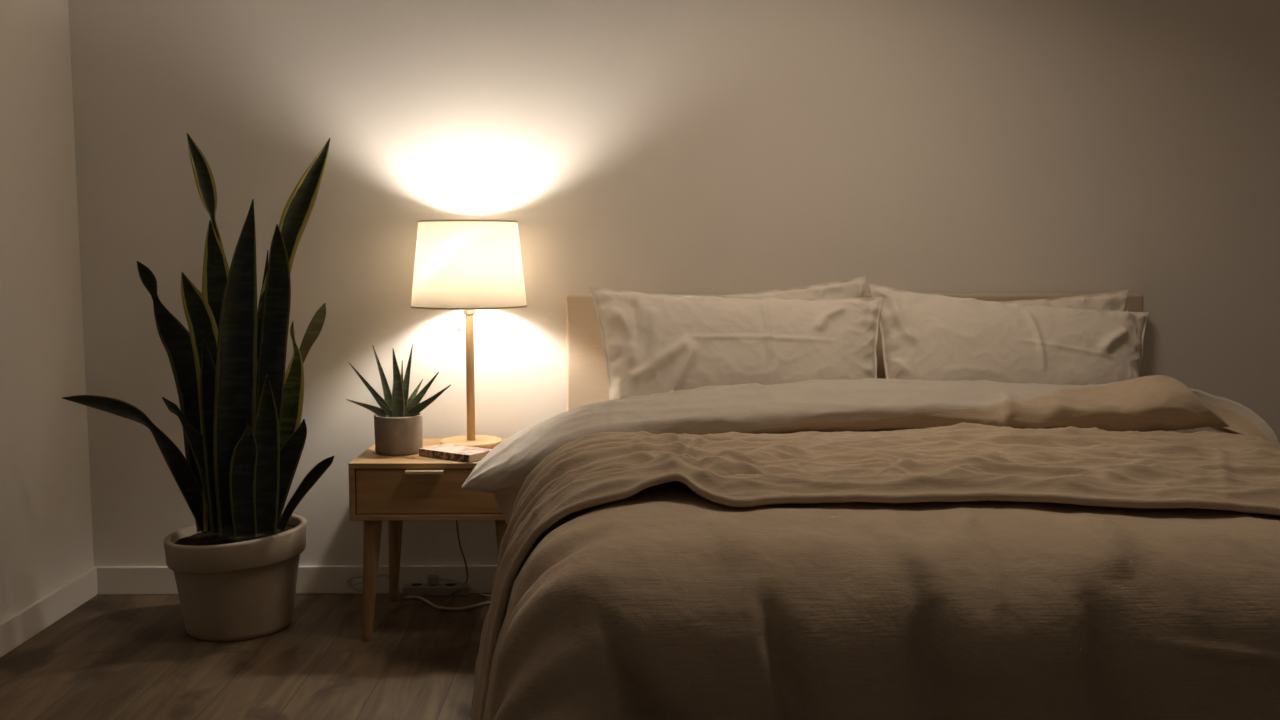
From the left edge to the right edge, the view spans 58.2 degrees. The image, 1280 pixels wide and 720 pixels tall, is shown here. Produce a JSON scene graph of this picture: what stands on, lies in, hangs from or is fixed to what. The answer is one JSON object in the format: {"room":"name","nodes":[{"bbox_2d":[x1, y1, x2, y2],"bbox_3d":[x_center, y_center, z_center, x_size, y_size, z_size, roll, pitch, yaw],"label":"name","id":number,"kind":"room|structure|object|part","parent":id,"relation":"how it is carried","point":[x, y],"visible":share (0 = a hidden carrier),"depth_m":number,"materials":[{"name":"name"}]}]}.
{"room":"bedroom","nodes":[
{"label":"bedroom","id":0,"kind":"room"},
{"bbox_2d":[0,0,93,621],"bbox_3d":[-1.774,-0.226,1.308,0.100,2.400,4.600,0,5,-1],"label":"wall","id":1,"kind":"structure","parent":0,"point":[46,538],"depth_m":3.36,"materials":[{"name":"paint"}]},
{"bbox_2d":[0,567,97,657],"bbox_3d":[-1.717,0.924,1.417,0.014,0.090,4.600,0,5,-1],"label":"baseboard","id":2,"kind":"structure","parent":1,"relation":"attached to","point":[34,618],"depth_m":3.37,"materials":[{"name":"white paint"}]},
{"bbox_2d":[0,593,491,719],"bbox_3d":[0.502,1.011,1.509,4.655,0.100,4.700,0,5,-1],"label":"floor","id":3,"kind":"structure","parent":0,"point":[118,656],"depth_m":3.07,"materials":[{"name":"brown wood"}]},
{"bbox_2d":[62,133,333,641],"bbox_3d":[-1.226,0.066,3.323,0.720,1.442,0.397,0,5,-1],"label":"potted snake plant","id":4,"kind":"object","parent":3,"relation":"on","point":[235,569],"visible":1,"depth_m":3.24,"materials":[{"name":"green plant"}]},
{"bbox_3d":[-1.180,0.632,3.377,0.397,0.305,0.397,0,5,-1],"label":"pot","id":5,"kind":"part","parent":4,"relation":"part of","materials":[{"name":"beige ceramic"}]},
{"bbox_2d":[347,574,400,594],"bbox_3d":[-0.849,0.715,3.666,0.175,0.066,0.044,0,5,-1],"label":"coiled cord","id":6,"kind":"object","parent":3,"relation":"on","point":[352,586],"visible":0.56,"depth_m":3.66,"materials":[{"name":"white plastic"}]},
{"bbox_2d":[348,438,507,640],"bbox_3d":[-0.575,0.523,3.433,0.480,0.512,0.455,0,5,-1],"label":"nightstand","id":7,"kind":"object","parent":3,"relation":"on","point":[395,490],"visible":0.59,"depth_m":3.22,"materials":[{"name":"brown wood"}]},
{"bbox_3d":[-0.765,0.619,3.273,0.051,0.350,0.073,5,7,44],"label":"leg","id":8,"kind":"part","parent":7,"relation":"part of","materials":[{"name":"brown wood"}]},
{"bbox_3d":[-0.766,0.587,3.615,0.058,0.350,0.052,0,5,-1],"label":"leg","id":9,"kind":"part","parent":7,"relation":"part of","materials":[{"name":"brown wood"}]},
{"bbox_2d":[346,344,450,455],"bbox_3d":[-0.698,0.113,3.370,0.310,0.316,0.153,0,5,-1],"label":"aloe","id":10,"kind":"object","parent":7,"relation":"on","point":[398,421],"visible":0.99,"depth_m":3.33,"materials":[{"name":"green plant"}]},
{"bbox_2d":[374,413,422,455],"bbox_3d":[-0.708,0.215,3.373,0.140,0.112,0.140,0,5,-1],"label":"pot","id":11,"kind":"object","parent":7,"relation":"on","point":[396,434],"depth_m":3.32,"materials":[{"name":"beige ceramic"}]},
{"bbox_3d":[-0.599,0.311,3.198,0.106,0.008,0.026,0,5,-1],"label":"handle","id":12,"kind":"part","parent":7,"relation":"part of","materials":[{"name":"gold metal"}]},
{"bbox_3d":[-0.575,0.349,3.414,0.442,0.125,0.401,0,5,-1],"label":"drawer","id":13,"kind":"part","parent":7,"relation":"part of","materials":[{"name":"brown wood"}]},
{"bbox_2d":[419,443,491,462],"bbox_3d":[-0.526,0.267,3.306,0.194,0.021,0.112,4,6,34],"label":"book","id":14,"kind":"object","parent":7,"relation":"on","point":[446,451],"visible":0.83,"depth_m":3.27,"materials":[{"name":"beige paper"}]},
{"bbox_2d":[452,520,467,594],"bbox_3d":[-0.577,0.594,3.664,0.060,0.302,0.012,-4,7,-37],"label":"lamp cord","id":15,"kind":"object","parent":7,"relation":"hanging from","point":[456,520],"visible":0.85,"depth_m":3.67,"materials":[{"name":"black plastic"}]},
{"bbox_2d":[411,220,526,448],"bbox_3d":[-0.512,-0.077,3.461,0.346,0.678,0.346,0,5,-1],"label":"table lamp","id":16,"kind":"object","parent":7,"relation":"on","point":[469,266],"visible":0.98,"depth_m":3.31,"materials":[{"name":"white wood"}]},
{"bbox_3d":[-0.512,-0.287,3.441,0.344,0.251,0.344,0,5,-1],"label":"lamp shade","id":17,"kind":"part","parent":16,"relation":"part of","materials":[{"name":"white fabric"}]},
{"bbox_2d":[463,310,475,314],"bbox_3d":[-0.512,-0.194,3.450,0.038,0.117,0.038,0,5,-1],"label":"socket","id":18,"kind":"object","parent":16,"relation":"attached to","point":[466,312],"depth_m":3.44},
{"bbox_3d":[-0.512,0.052,3.473,0.025,0.382,0.025,0,5,-1],"label":"stem","id":19,"kind":"part","parent":16,"relation":"part of","materials":[{"name":"brown wood"}]},
{"bbox_3d":[-0.380,0.619,3.279,0.073,0.350,0.051,5,7,44],"label":"leg","id":20,"kind":"part","parent":7,"relation":"part of","materials":[{"name":"brown wood"}]},
{"bbox_2d":[403,583,469,595],"bbox_3d":[-0.653,0.738,3.701,0.210,0.032,0.050,0,5,-1],"label":"power strip","id":21,"kind":"object","parent":3,"relation":"on","point":[415,589],"visible":0.98,"depth_m":3.68,"materials":[{"name":"white plastic"}]},
{"bbox_2d":[428,575,491,595],"bbox_3d":[-0.570,0.724,3.686,0.226,0.060,0.033,1,5,8],"label":"plug","id":22,"kind":"object","parent":21,"relation":"attached to","point":[432,579],"visible":0.89,"depth_m":3.68,"materials":[{"name":"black plastic"}]},
{"bbox_2d":[404,596,490,609],"bbox_3d":[-0.568,0.759,3.586,0.374,0.009,0.119,1,5,5],"label":"extension cord","id":23,"kind":"object","parent":3,"relation":"on","point":[405,597],"visible":0.81,"depth_m":3.56,"materials":[{"name":"white plastic"}]},
{"bbox_2d":[566,293,1143,410],"bbox_3d":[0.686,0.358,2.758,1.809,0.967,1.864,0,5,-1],"label":"headboard","id":24,"kind":"object","parent":3,"relation":"on","point":[586,368],"visible":0.12,"depth_m":3.59,"materials":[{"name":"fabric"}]},
{"bbox_2d":[589,286,882,399],"bbox_3d":[0.289,-0.017,3.345,0.878,0.389,0.221,0,5,-1],"label":"pillow","id":25,"kind":"object","parent":24,"relation":"on","point":[653,343],"visible":0.65,"depth_m":3.30,"materials":[{"name":"white fabric"}]},
{"bbox_2d":[717,276,865,298],"bbox_3d":[0.330,-0.037,3.491,0.768,0.433,0.114,0,5,-1],"label":"pillow","id":26,"kind":"object","parent":24,"relation":"on","point":[855,287],"visible":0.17,"depth_m":3.51,"materials":[{"name":"white fabric"}]},
{"bbox_2d":[461,375,1279,719],"bbox_3d":[0.632,0.424,2.468,2.194,0.682,1.602,0,5,-1],"label":"duvet","id":27,"kind":"object","parent":24,"relation":"on","point":[869,548],"visible":1,"depth_m":1.85,"materials":[{"name":"beige fabric"}]},
{"bbox_2d":[869,284,1148,385],"bbox_3d":[1.108,-0.022,3.378,0.837,0.398,0.214,0,5,-1],"label":"pillow","id":28,"kind":"object","parent":24,"relation":"on","point":[924,336],"visible":0.62,"depth_m":3.33,"materials":[{"name":"white fabric"}]},
{"bbox_2d":[996,289,1128,311],"bbox_3d":[1.138,-0.017,3.507,0.735,0.395,0.112,0,5,-1],"label":"pillow","id":29,"kind":"object","parent":24,"relation":"on","point":[1118,300],"visible":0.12,"depth_m":3.52,"materials":[{"name":"white fabric"}]},
{"bbox_2d":[68,0,1279,566],"bbox_3d":[0.468,-0.449,3.682,4.655,2.400,0.100,0,5,-1],"label":"wall","id":30,"kind":"structure","parent":0,"point":[644,146],"depth_m":3.61,"materials":[{"name":"paint"}]},
{"bbox_2d":[97,565,496,594],"bbox_3d":[0.469,0.707,3.733,4.427,0.090,0.014,0,5,-1],"label":"baseboard","id":31,"kind":"structure","parent":30,"relation":"attached to","point":[111,580],"depth_m":3.70,"materials":[{"name":"white paint"}]}
]}

